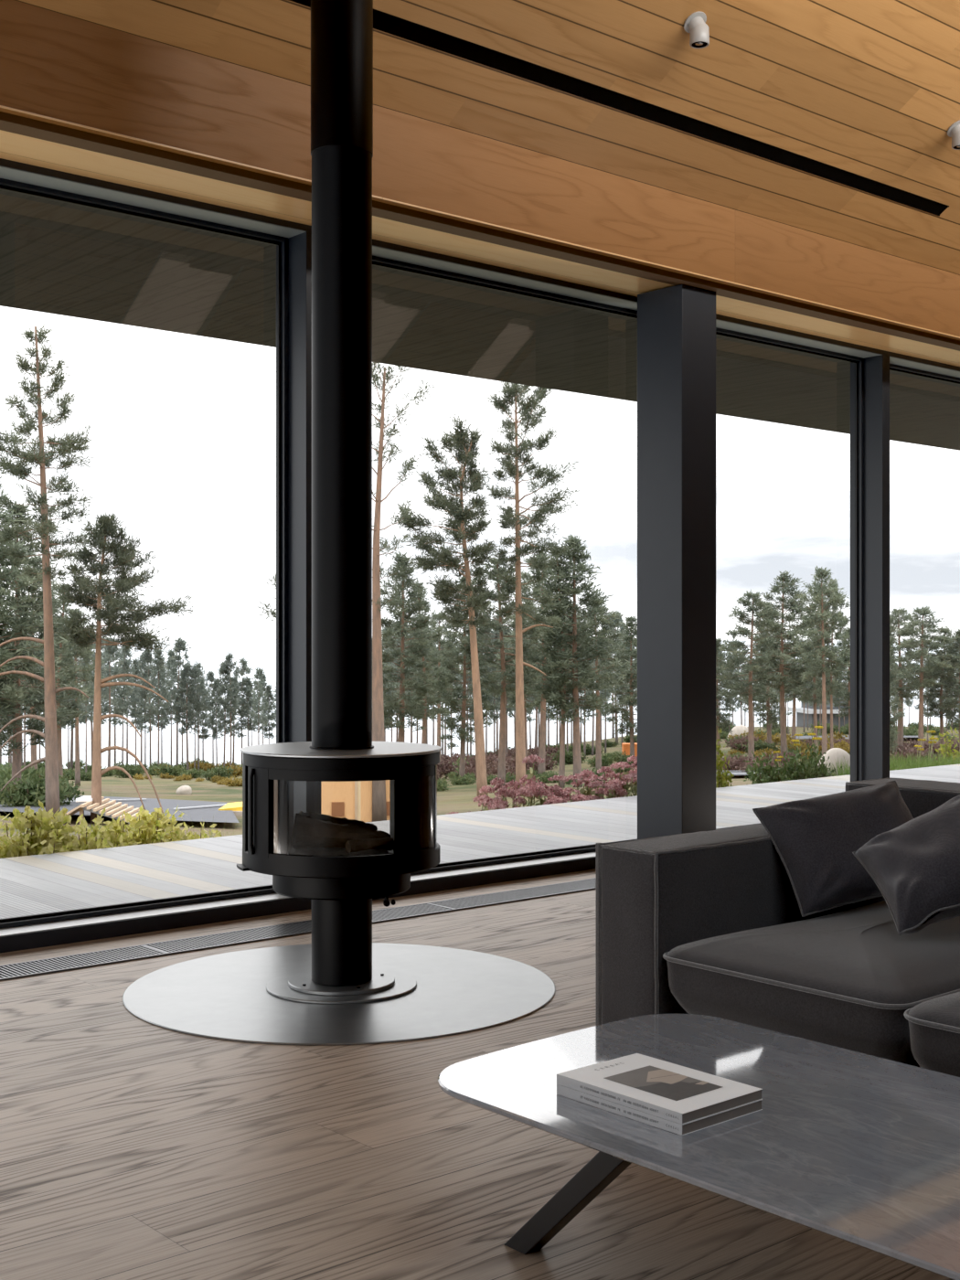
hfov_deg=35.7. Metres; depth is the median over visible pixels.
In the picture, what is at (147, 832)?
shrub
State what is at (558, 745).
bush
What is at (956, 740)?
bush
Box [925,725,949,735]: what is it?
bush
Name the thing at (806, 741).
bush
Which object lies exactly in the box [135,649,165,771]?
pine tree
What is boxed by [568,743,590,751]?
bush
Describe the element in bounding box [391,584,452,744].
pine tree
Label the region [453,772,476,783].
bush
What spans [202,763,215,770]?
bush
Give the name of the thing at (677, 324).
column
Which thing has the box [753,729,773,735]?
bush
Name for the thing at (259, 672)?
pine tree
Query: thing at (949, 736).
bush
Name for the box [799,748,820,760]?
bush
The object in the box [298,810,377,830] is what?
log
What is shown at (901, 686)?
pine tree
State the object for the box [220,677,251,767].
pine tree
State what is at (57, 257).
eave
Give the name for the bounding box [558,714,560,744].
pine tree
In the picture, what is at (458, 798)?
ground
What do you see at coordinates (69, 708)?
pine tree
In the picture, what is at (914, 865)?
throw pillow
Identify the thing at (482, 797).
plant
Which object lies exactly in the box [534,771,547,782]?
bush
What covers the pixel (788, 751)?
bush
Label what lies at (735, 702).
pine tree
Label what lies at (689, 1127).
book
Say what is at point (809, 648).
pine tree
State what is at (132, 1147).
floor
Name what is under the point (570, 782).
bush
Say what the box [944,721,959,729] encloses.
bush
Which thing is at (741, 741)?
bush
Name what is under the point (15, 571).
pine tree
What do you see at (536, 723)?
pine tree
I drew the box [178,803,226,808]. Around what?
road marking
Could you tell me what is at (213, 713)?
pine tree
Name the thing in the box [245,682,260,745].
pine tree
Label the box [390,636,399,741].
pine tree
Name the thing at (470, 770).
bush
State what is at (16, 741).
pine tree
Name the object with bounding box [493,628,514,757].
pine tree
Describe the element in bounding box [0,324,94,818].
pine tree
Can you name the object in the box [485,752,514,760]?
bush
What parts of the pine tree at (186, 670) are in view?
crown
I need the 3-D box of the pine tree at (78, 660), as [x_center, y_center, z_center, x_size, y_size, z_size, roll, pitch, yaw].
[-27.044,4.035,99.447,2.104,9.700,2.457,0,0,13]
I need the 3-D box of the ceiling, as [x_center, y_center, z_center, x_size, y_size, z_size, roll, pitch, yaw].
[3.759,-3.717,3.068,16.100,3.585,10.350,0,0,-41]
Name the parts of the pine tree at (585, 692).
crown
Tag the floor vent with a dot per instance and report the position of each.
(42, 966)
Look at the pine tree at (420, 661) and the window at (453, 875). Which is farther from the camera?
the pine tree at (420, 661)
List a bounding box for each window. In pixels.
[0,129,959,953]
[313,239,637,900]
[715,313,885,830]
[885,351,959,778]
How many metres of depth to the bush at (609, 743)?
98.76 m
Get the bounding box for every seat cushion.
[666,900,959,1063]
[907,992,959,1077]
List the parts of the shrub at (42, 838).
stem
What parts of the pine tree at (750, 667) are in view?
crown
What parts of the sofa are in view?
armrest, frame, backrest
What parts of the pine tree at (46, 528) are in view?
crown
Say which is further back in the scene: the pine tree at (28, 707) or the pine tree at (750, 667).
the pine tree at (28, 707)
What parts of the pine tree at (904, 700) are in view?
crown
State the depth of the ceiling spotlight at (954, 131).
7.63 m
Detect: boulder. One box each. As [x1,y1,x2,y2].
[176,785,191,794]
[727,725,748,736]
[819,747,850,777]
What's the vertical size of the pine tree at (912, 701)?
5.467 m
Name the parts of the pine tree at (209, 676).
crown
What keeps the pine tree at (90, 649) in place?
on the ground at (458, 798)
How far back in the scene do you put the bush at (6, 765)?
48.68 m
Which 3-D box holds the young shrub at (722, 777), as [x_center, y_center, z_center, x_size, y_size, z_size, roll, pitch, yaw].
[2.074,1.200,12.731,0.247,0.907,0.304,0,0,-41]
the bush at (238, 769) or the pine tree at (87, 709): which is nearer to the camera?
the bush at (238, 769)
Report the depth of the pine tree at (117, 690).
100.52 m
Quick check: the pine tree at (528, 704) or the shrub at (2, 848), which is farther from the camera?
the pine tree at (528, 704)
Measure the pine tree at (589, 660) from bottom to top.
7.234 m
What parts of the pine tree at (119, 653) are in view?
crown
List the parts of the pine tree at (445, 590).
crown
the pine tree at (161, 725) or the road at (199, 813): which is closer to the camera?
the road at (199, 813)
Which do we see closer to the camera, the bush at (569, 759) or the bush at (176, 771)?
the bush at (569, 759)
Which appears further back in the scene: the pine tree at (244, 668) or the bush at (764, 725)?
the bush at (764, 725)
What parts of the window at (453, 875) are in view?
sill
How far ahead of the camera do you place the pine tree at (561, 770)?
49.80 m
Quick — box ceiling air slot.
[289,0,949,216]
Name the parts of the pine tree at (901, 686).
crown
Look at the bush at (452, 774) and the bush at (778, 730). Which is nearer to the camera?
the bush at (452, 774)
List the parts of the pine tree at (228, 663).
crown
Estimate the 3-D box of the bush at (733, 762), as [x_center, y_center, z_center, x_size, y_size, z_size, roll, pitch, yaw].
[10.842,5.245,62.399,2.374,1.052,2.618,0,0,-42]
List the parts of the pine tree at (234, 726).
crown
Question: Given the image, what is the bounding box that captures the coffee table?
[437,1013,959,1279]
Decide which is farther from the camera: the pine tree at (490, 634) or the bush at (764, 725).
the bush at (764, 725)
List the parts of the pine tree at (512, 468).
crown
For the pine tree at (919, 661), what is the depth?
112.48 m
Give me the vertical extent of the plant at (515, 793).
0.889 m
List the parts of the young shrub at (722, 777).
stem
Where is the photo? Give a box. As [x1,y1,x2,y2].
[604,1065,722,1100]
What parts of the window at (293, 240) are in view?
sill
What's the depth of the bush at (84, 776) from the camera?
69.92 m
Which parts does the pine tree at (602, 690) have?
crown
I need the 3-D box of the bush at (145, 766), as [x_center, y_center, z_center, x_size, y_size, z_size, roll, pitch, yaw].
[-22.116,8.372,96.934,1.592,0.773,1.275,0,0,36]
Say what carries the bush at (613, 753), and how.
on the ground at (458, 798)
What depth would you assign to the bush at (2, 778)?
45.31 m
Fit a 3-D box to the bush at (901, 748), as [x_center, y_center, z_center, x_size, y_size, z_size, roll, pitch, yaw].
[20.326,5.548,73.490,2.242,0.901,2.033,0,0,13]
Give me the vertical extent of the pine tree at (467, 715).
7.709 m
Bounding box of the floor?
[0,869,950,1279]
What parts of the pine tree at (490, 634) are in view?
crown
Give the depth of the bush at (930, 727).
108.82 m
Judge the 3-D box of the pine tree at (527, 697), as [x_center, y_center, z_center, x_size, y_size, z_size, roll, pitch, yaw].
[3.717,3.762,95.724,1.977,7.527,1.948,0,0,31]
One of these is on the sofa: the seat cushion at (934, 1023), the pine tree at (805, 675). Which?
the seat cushion at (934, 1023)
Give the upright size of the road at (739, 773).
0.966 m
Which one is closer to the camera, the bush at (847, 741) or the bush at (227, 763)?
the bush at (847, 741)
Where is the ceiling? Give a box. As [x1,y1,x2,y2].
[15,0,959,275]
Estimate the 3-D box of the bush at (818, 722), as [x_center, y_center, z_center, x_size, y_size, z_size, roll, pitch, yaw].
[25.042,6.328,108.939,2.093,1.016,1.677,0,0,30]
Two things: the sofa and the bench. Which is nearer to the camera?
the sofa
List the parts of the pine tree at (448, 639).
crown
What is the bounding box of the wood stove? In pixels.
[236,0,441,1003]
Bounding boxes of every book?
[556,1053,762,1124]
[556,1084,762,1135]
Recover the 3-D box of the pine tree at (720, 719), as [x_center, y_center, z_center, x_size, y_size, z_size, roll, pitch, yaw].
[11.146,2.867,69.961,2.338,6.071,2.537,0,0,10]
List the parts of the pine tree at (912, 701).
crown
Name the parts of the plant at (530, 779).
stem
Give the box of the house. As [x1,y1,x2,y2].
[788,686,897,727]
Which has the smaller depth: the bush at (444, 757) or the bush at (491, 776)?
the bush at (491, 776)
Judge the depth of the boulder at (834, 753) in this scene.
14.48 m
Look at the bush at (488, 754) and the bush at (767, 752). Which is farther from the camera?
the bush at (488, 754)
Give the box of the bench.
[64,795,150,824]
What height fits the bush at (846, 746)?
1.115 m
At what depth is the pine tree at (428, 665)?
109.35 m
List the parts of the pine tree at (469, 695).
crown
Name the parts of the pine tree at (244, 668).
crown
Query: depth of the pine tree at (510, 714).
76.97 m
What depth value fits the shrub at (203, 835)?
9.57 m
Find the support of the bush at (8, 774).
on the ground at (458, 798)
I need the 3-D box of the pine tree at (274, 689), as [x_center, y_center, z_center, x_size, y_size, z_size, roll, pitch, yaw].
[-14.551,6.058,108.554,1.955,6.865,2.102,0,0,-6]
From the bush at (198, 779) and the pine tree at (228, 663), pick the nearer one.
the bush at (198, 779)
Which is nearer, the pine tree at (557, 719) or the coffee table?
the coffee table
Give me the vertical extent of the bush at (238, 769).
0.867 m
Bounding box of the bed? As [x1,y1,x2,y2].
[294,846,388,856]
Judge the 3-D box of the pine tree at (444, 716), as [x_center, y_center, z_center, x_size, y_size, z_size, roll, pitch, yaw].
[-1.865,3.836,81.260,1.799,6.686,1.826,0,0,-23]
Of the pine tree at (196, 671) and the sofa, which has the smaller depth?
the sofa
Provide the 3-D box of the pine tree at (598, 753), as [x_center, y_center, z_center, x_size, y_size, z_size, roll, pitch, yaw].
[5.047,1.955,64.259,3.898,7.822,3.596,0,0,-13]
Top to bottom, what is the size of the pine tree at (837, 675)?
8.326 m
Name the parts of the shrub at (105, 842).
stem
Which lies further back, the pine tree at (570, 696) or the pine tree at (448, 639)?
the pine tree at (570, 696)
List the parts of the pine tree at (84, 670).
crown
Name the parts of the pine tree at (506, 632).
crown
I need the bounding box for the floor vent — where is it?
[0,877,595,981]
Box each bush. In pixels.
[0,761,65,785]
[0,763,31,796]
[0,765,27,795]
[0,766,84,812]
[25,761,44,771]
[32,771,80,792]
[63,768,83,779]
[65,757,87,768]
[73,770,91,780]
[74,762,92,772]
[101,766,117,776]
[105,760,139,774]
[112,763,144,778]
[132,773,144,779]
[134,763,149,772]
[147,762,170,775]
[152,761,186,777]
[159,772,174,778]
[173,761,186,772]
[174,776,182,780]
[175,774,193,780]
[179,768,206,778]
[184,757,204,768]
[188,760,212,770]
[194,777,204,781]
[201,764,236,780]
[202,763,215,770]
[210,774,226,782]
[215,778,228,784]
[217,760,234,768]
[222,776,242,786]
[224,764,242,777]
[437,758,459,779]
[437,777,451,791]
[439,757,469,776]
[440,758,494,777]
[441,751,474,762]
[442,752,475,763]
[444,768,466,780]
[449,774,476,785]
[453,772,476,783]
[455,765,497,778]
[469,751,498,759]
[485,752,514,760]
[485,755,512,773]
[486,774,509,784]
[487,757,549,777]
[487,772,515,786]
[490,746,533,757]
[514,753,557,769]
[527,744,559,760]
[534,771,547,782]
[539,770,558,783]
[547,748,587,765]
[549,742,572,753]
[565,774,573,784]
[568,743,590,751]
[580,743,604,755]
[581,767,604,781]
[586,756,617,767]
[600,739,618,747]
[601,751,621,760]
[611,750,636,767]
[612,766,633,773]
[619,734,637,743]
[715,729,728,738]
[715,753,766,771]
[722,752,747,763]
[724,735,772,752]
[725,734,746,746]
[727,729,767,742]
[727,748,745,756]
[732,737,763,752]
[742,738,779,754]
[744,760,783,771]
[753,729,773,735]
[754,746,774,760]
[756,749,819,768]
[761,720,779,729]
[762,727,780,735]
[762,732,780,744]
[772,726,789,734]
[776,739,821,752]
[778,733,794,745]
[780,746,803,758]
[787,737,835,756]
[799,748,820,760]
[800,730,821,739]
[809,720,834,730]
[817,723,841,734]
[826,731,847,742]
[827,738,850,755]
[829,736,850,747]
[832,727,848,735]
[889,744,909,757]
[889,745,953,764]
[890,738,931,749]
[896,725,926,739]
[906,721,926,729]
[915,739,954,755]
[923,724,936,732]
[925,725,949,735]
[930,725,959,762]
[936,732,955,740]
[936,737,959,751]
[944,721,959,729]
[950,742,959,754]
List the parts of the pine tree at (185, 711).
crown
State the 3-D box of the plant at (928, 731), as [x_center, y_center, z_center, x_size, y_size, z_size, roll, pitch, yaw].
[4.936,1.390,16.329,0.137,0.799,0.159,0,0,0]
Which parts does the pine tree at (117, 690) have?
crown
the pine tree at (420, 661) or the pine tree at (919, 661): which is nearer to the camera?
the pine tree at (420, 661)
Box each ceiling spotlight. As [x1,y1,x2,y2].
[683,10,709,48]
[947,120,959,149]
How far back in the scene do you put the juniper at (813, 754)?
13.88 m
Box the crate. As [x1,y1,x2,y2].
[621,743,637,756]
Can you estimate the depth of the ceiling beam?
6.35 m
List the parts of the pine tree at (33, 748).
crown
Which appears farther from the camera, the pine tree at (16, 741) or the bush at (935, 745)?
the bush at (935, 745)
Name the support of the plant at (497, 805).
on the ground at (458, 798)
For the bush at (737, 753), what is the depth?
68.71 m
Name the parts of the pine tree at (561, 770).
crown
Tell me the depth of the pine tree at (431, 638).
96.90 m
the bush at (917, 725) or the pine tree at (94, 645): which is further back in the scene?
the bush at (917, 725)
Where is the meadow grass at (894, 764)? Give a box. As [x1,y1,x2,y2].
[825,749,959,776]
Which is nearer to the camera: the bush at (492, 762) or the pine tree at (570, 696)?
the bush at (492, 762)
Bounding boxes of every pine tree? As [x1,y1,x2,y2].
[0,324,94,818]
[0,474,68,724]
[0,501,87,789]
[0,666,13,766]
[3,554,80,769]
[21,650,39,767]
[21,679,27,766]
[22,583,94,778]
[54,511,194,822]
[54,607,106,786]
[61,666,74,768]
[65,634,89,769]
[67,649,88,720]
[74,639,107,762]
[76,653,94,773]
[87,636,114,710]
[90,636,134,767]
[101,639,126,765]
[106,659,141,763]
[107,646,136,764]
[125,654,153,762]
[127,657,144,764]
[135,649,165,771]
[136,671,155,765]
[144,646,175,765]
[151,663,175,764]
[160,637,192,766]
[161,649,181,766]
[171,662,201,771]
[173,674,193,765]
[183,661,212,770]
[184,666,205,768]
[192,676,212,761]
[204,670,222,764]
[204,678,224,767]
[210,661,241,767]
[215,650,241,765]
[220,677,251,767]
[231,657,253,764]
[235,676,259,746]
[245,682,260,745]
[248,666,269,745]
[256,673,272,744]
[258,574,276,693]
[262,684,276,743]
[269,689,276,727]
[372,362,435,821]
[380,551,447,742]
[381,626,395,741]
[382,652,398,719]
[383,634,415,741]
[387,618,419,714]
[390,413,501,796]
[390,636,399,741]
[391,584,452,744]
[395,628,430,742]
[412,611,470,762]
[412,661,422,743]
[416,630,436,718]
[419,638,442,745]
[426,664,428,744]
[428,574,506,777]
[428,658,460,755]
[435,639,449,756]
[436,639,462,758]
[445,554,554,786]
[457,653,474,756]
[460,657,482,755]
[478,612,497,754]
[483,629,501,752]
[485,381,580,796]
[490,614,504,750]
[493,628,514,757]
[494,603,550,757]
[498,552,583,775]
[506,672,537,722]
[508,703,515,747]
[525,534,636,787]
[526,545,593,788]
[526,632,551,747]
[526,696,546,746]
[528,704,534,747]
[537,645,556,750]
[545,628,554,746]
[555,718,557,745]
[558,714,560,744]
[565,679,572,751]
[568,645,572,746]
[569,597,637,770]
[569,630,600,758]
[578,690,586,744]
[586,636,607,755]
[586,660,610,746]
[597,636,613,742]
[598,638,617,753]
[599,610,629,744]
[599,613,619,737]
[599,615,637,756]
[611,619,630,743]
[618,640,635,737]
[626,645,637,698]
[715,589,791,760]
[715,636,738,755]
[723,639,739,726]
[724,654,735,730]
[731,654,748,725]
[736,601,800,743]
[736,650,749,725]
[746,570,820,752]
[746,675,760,731]
[761,649,778,730]
[771,630,817,742]
[779,565,850,756]
[784,661,792,735]
[791,583,840,752]
[797,655,811,732]
[801,683,812,730]
[803,580,850,748]
[807,676,821,707]
[815,672,826,735]
[828,626,850,740]
[832,664,848,733]
[889,606,946,746]
[889,612,905,753]
[890,662,905,727]
[891,606,959,753]
[894,662,911,741]
[904,661,914,727]
[911,639,927,678]
[914,628,959,755]
[917,662,938,743]
[931,628,959,757]
[937,657,951,731]
[944,635,959,737]
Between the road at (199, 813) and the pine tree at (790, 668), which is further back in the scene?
the pine tree at (790, 668)
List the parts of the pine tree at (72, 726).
crown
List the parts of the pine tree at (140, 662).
crown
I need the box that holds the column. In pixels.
[637,284,715,839]
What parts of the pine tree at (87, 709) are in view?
crown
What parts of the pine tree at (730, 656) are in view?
crown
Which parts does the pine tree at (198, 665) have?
crown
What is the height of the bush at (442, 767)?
1.212 m
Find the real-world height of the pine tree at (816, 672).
6.554 m
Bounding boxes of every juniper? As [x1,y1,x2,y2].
[743,751,807,784]
[754,746,833,781]
[781,741,842,778]
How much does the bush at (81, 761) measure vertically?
0.932 m
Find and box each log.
[291,813,390,848]
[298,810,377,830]
[345,836,393,853]
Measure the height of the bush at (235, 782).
0.571 m
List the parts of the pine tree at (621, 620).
crown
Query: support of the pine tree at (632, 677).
on the ground at (458, 798)
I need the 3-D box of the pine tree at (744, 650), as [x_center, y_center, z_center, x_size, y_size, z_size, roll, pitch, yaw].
[17.211,3.506,97.799,1.561,6.074,1.385,0,0,-25]
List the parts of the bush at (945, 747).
stem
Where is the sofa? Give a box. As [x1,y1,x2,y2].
[595,777,959,1077]
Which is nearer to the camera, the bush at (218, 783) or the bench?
the bench
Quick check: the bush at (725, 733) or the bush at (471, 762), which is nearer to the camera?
the bush at (471, 762)
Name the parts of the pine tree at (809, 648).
crown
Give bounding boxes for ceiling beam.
[0,0,959,340]
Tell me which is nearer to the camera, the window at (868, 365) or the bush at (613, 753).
the window at (868, 365)
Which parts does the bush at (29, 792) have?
stem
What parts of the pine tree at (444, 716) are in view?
crown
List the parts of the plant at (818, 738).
stem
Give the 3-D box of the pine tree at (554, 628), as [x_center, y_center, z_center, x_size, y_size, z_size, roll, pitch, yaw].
[4.733,3.184,105.166,2.058,9.415,2.214,0,0,-45]
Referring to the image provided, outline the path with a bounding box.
[777,735,917,738]
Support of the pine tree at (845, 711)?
on the ground at (458, 798)
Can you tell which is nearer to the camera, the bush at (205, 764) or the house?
the bush at (205, 764)
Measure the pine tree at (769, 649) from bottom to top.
6.589 m
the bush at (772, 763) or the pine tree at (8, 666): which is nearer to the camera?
the bush at (772, 763)
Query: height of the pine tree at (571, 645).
8.188 m
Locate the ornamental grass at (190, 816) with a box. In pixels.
[189,816,234,837]
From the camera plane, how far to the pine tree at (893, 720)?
39.82 m
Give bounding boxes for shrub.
[0,800,93,858]
[0,834,40,858]
[53,807,145,851]
[103,804,191,844]
[146,819,221,843]
[715,727,734,788]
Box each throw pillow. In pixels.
[752,779,913,917]
[852,794,959,935]
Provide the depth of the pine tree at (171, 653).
98.57 m
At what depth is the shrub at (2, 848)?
8.52 m
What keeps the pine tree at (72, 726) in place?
on the ground at (458, 798)
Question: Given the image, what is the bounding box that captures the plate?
[122,942,555,1045]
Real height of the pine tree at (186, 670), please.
7.104 m
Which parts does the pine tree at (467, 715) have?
crown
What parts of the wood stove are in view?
air lever, door handle, plate, door frame, damper knob, post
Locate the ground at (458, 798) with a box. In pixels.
[0,726,959,845]
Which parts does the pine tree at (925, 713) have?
crown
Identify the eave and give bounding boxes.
[0,189,959,450]
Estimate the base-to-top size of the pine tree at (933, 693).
6.646 m
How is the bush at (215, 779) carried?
on the ground at (458, 798)
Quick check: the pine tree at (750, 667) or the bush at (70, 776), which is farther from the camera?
the bush at (70, 776)
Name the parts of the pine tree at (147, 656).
crown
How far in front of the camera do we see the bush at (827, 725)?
105.11 m
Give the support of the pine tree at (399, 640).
on the ground at (458, 798)
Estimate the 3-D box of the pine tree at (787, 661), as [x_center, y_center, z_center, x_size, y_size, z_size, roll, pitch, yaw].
[20.139,3.757,96.888,1.374,5.606,1.219,0,0,-14]
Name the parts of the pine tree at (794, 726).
crown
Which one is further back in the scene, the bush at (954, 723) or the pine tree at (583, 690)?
the bush at (954, 723)
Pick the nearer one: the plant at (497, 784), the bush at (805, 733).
the plant at (497, 784)
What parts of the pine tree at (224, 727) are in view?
crown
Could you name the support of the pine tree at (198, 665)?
on the ground at (458, 798)
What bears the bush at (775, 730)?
on the ground at (458, 798)
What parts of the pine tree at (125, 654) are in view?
crown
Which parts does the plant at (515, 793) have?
stem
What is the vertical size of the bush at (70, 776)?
0.723 m
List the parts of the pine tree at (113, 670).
crown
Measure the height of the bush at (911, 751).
1.217 m
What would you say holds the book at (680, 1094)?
on the book at (689, 1127)
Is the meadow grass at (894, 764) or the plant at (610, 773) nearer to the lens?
the plant at (610, 773)
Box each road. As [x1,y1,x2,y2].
[0,795,239,822]
[715,769,778,775]
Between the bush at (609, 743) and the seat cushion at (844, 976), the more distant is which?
the bush at (609, 743)
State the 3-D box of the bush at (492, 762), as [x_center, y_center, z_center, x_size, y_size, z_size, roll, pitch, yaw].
[0.913,5.966,71.310,2.460,1.090,2.712,0,0,30]
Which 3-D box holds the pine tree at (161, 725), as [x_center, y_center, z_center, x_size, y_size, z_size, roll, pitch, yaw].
[-21.149,5.117,99.917,1.870,7.506,1.539,0,0,-15]
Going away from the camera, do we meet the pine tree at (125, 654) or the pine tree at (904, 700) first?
the pine tree at (904, 700)
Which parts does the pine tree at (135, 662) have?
crown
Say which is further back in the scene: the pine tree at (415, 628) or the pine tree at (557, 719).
the pine tree at (557, 719)
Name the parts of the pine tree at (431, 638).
crown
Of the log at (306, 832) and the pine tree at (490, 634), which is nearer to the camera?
the log at (306, 832)
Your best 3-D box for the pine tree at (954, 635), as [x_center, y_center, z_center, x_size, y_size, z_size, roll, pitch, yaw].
[27.582,2.958,87.357,1.555,6.586,1.753,0,0,-4]
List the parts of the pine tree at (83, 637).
crown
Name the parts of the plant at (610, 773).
stem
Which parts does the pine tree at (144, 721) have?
crown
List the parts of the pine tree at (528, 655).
crown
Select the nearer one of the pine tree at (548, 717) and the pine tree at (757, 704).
the pine tree at (548, 717)
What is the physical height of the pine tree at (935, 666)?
7.561 m
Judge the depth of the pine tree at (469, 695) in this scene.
101.95 m
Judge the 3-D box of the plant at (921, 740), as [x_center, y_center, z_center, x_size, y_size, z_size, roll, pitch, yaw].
[4.901,1.468,16.667,0.146,0.732,0.126,0,0,-33]
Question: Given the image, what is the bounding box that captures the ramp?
[218,801,242,816]
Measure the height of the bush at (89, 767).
1.050 m
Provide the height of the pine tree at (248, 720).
6.627 m
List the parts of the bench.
post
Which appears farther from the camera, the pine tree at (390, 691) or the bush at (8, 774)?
the pine tree at (390, 691)
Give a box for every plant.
[472,794,492,810]
[478,777,515,810]
[480,801,506,810]
[490,786,533,809]
[503,754,546,807]
[531,781,570,805]
[543,795,567,804]
[547,774,585,801]
[559,786,599,801]
[565,766,619,798]
[585,780,622,800]
[587,761,634,797]
[605,772,637,797]
[617,755,637,796]
[629,759,637,796]
[773,750,783,767]
[791,734,802,765]
[807,725,823,762]
[914,738,926,761]
[927,730,938,759]
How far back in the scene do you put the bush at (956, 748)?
76.49 m
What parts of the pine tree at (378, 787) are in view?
crown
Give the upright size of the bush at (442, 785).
0.631 m
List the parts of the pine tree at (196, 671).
crown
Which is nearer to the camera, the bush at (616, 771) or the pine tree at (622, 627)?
the bush at (616, 771)
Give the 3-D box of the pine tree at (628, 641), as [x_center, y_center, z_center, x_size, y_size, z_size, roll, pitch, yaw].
[10.736,3.445,107.193,1.840,7.866,2.235,0,0,-3]
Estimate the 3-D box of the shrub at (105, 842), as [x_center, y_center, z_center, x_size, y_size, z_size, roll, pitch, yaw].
[-2.405,1.513,9.080,0.913,0.976,0.937,0,0,21]
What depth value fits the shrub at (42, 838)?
8.67 m
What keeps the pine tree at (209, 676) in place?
on the ground at (458, 798)
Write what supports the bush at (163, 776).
on the ground at (458, 798)
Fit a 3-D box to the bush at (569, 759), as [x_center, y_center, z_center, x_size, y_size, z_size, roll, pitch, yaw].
[4.373,5.903,75.277,2.109,1.023,1.690,0,0,-4]
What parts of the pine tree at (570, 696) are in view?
crown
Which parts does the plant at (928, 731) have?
stem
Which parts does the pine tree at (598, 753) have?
crown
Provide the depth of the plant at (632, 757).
12.29 m
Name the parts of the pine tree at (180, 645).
crown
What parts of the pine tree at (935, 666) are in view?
crown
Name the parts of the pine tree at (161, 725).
crown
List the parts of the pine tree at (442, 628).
crown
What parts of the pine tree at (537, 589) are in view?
crown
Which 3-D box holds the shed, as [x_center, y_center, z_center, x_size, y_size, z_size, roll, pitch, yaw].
[-2.704,3.504,33.955,2.200,1.890,2.100,0,0,-7]
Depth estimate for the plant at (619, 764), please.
12.08 m
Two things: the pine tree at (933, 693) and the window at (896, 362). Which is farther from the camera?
the pine tree at (933, 693)
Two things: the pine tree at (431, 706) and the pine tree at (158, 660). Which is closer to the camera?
the pine tree at (158, 660)
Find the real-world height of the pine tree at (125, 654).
8.604 m
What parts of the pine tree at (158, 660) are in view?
crown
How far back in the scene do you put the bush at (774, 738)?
88.79 m
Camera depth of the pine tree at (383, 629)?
87.67 m
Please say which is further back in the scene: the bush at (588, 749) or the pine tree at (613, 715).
the pine tree at (613, 715)
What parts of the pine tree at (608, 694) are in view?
crown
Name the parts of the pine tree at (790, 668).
crown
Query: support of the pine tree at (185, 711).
on the ground at (458, 798)
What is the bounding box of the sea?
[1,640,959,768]
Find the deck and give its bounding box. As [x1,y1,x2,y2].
[0,763,959,918]
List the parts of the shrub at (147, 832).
stem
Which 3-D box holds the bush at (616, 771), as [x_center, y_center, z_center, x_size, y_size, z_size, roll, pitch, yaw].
[6.159,5.551,63.754,1.136,0.552,0.910,0,0,36]
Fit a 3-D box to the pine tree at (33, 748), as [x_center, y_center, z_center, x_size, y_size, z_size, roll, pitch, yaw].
[-16.481,1.218,54.955,3.470,8.839,3.399,0,0,23]
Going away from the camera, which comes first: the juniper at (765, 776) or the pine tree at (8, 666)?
the juniper at (765, 776)
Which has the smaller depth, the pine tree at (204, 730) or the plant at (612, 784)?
the plant at (612, 784)
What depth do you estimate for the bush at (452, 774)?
63.88 m
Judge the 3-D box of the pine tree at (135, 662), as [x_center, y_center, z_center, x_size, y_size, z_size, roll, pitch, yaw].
[-24.474,5.239,105.332,1.493,8.144,1.813,0,0,-38]
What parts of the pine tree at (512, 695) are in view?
crown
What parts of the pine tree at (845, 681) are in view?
crown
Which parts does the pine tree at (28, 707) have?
crown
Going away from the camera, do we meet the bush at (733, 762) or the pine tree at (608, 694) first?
the bush at (733, 762)
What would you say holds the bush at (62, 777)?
on the ground at (458, 798)
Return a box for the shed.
[321,779,389,822]
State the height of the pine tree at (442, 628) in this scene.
8.258 m
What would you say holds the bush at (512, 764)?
on the ground at (458, 798)
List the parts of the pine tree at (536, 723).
crown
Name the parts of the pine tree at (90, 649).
crown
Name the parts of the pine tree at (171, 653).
crown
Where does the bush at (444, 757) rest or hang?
on the ground at (458, 798)
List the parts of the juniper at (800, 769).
stem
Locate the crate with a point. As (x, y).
(625, 747)
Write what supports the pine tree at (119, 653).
on the ground at (458, 798)
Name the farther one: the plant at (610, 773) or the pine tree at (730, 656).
the pine tree at (730, 656)
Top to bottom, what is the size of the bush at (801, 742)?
1.143 m
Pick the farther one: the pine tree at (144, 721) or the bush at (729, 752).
the pine tree at (144, 721)
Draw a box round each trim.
[0,105,959,338]
[0,111,959,351]
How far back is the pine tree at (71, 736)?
100.42 m
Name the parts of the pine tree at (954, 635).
crown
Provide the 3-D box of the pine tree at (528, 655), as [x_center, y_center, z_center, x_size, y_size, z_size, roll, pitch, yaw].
[0.915,1.091,51.893,4.101,8.318,4.534,0,0,36]
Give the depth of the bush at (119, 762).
89.88 m
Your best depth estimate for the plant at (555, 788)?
11.77 m
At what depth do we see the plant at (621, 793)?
11.84 m
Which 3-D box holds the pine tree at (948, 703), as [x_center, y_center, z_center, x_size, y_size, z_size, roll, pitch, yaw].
[22.531,2.660,69.969,2.980,6.548,3.234,0,0,26]
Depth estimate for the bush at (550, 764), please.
71.42 m
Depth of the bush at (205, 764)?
101.03 m
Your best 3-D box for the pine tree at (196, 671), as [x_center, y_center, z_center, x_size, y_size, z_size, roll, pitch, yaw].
[-18.143,5.078,94.710,1.602,6.971,1.489,0,0,-41]

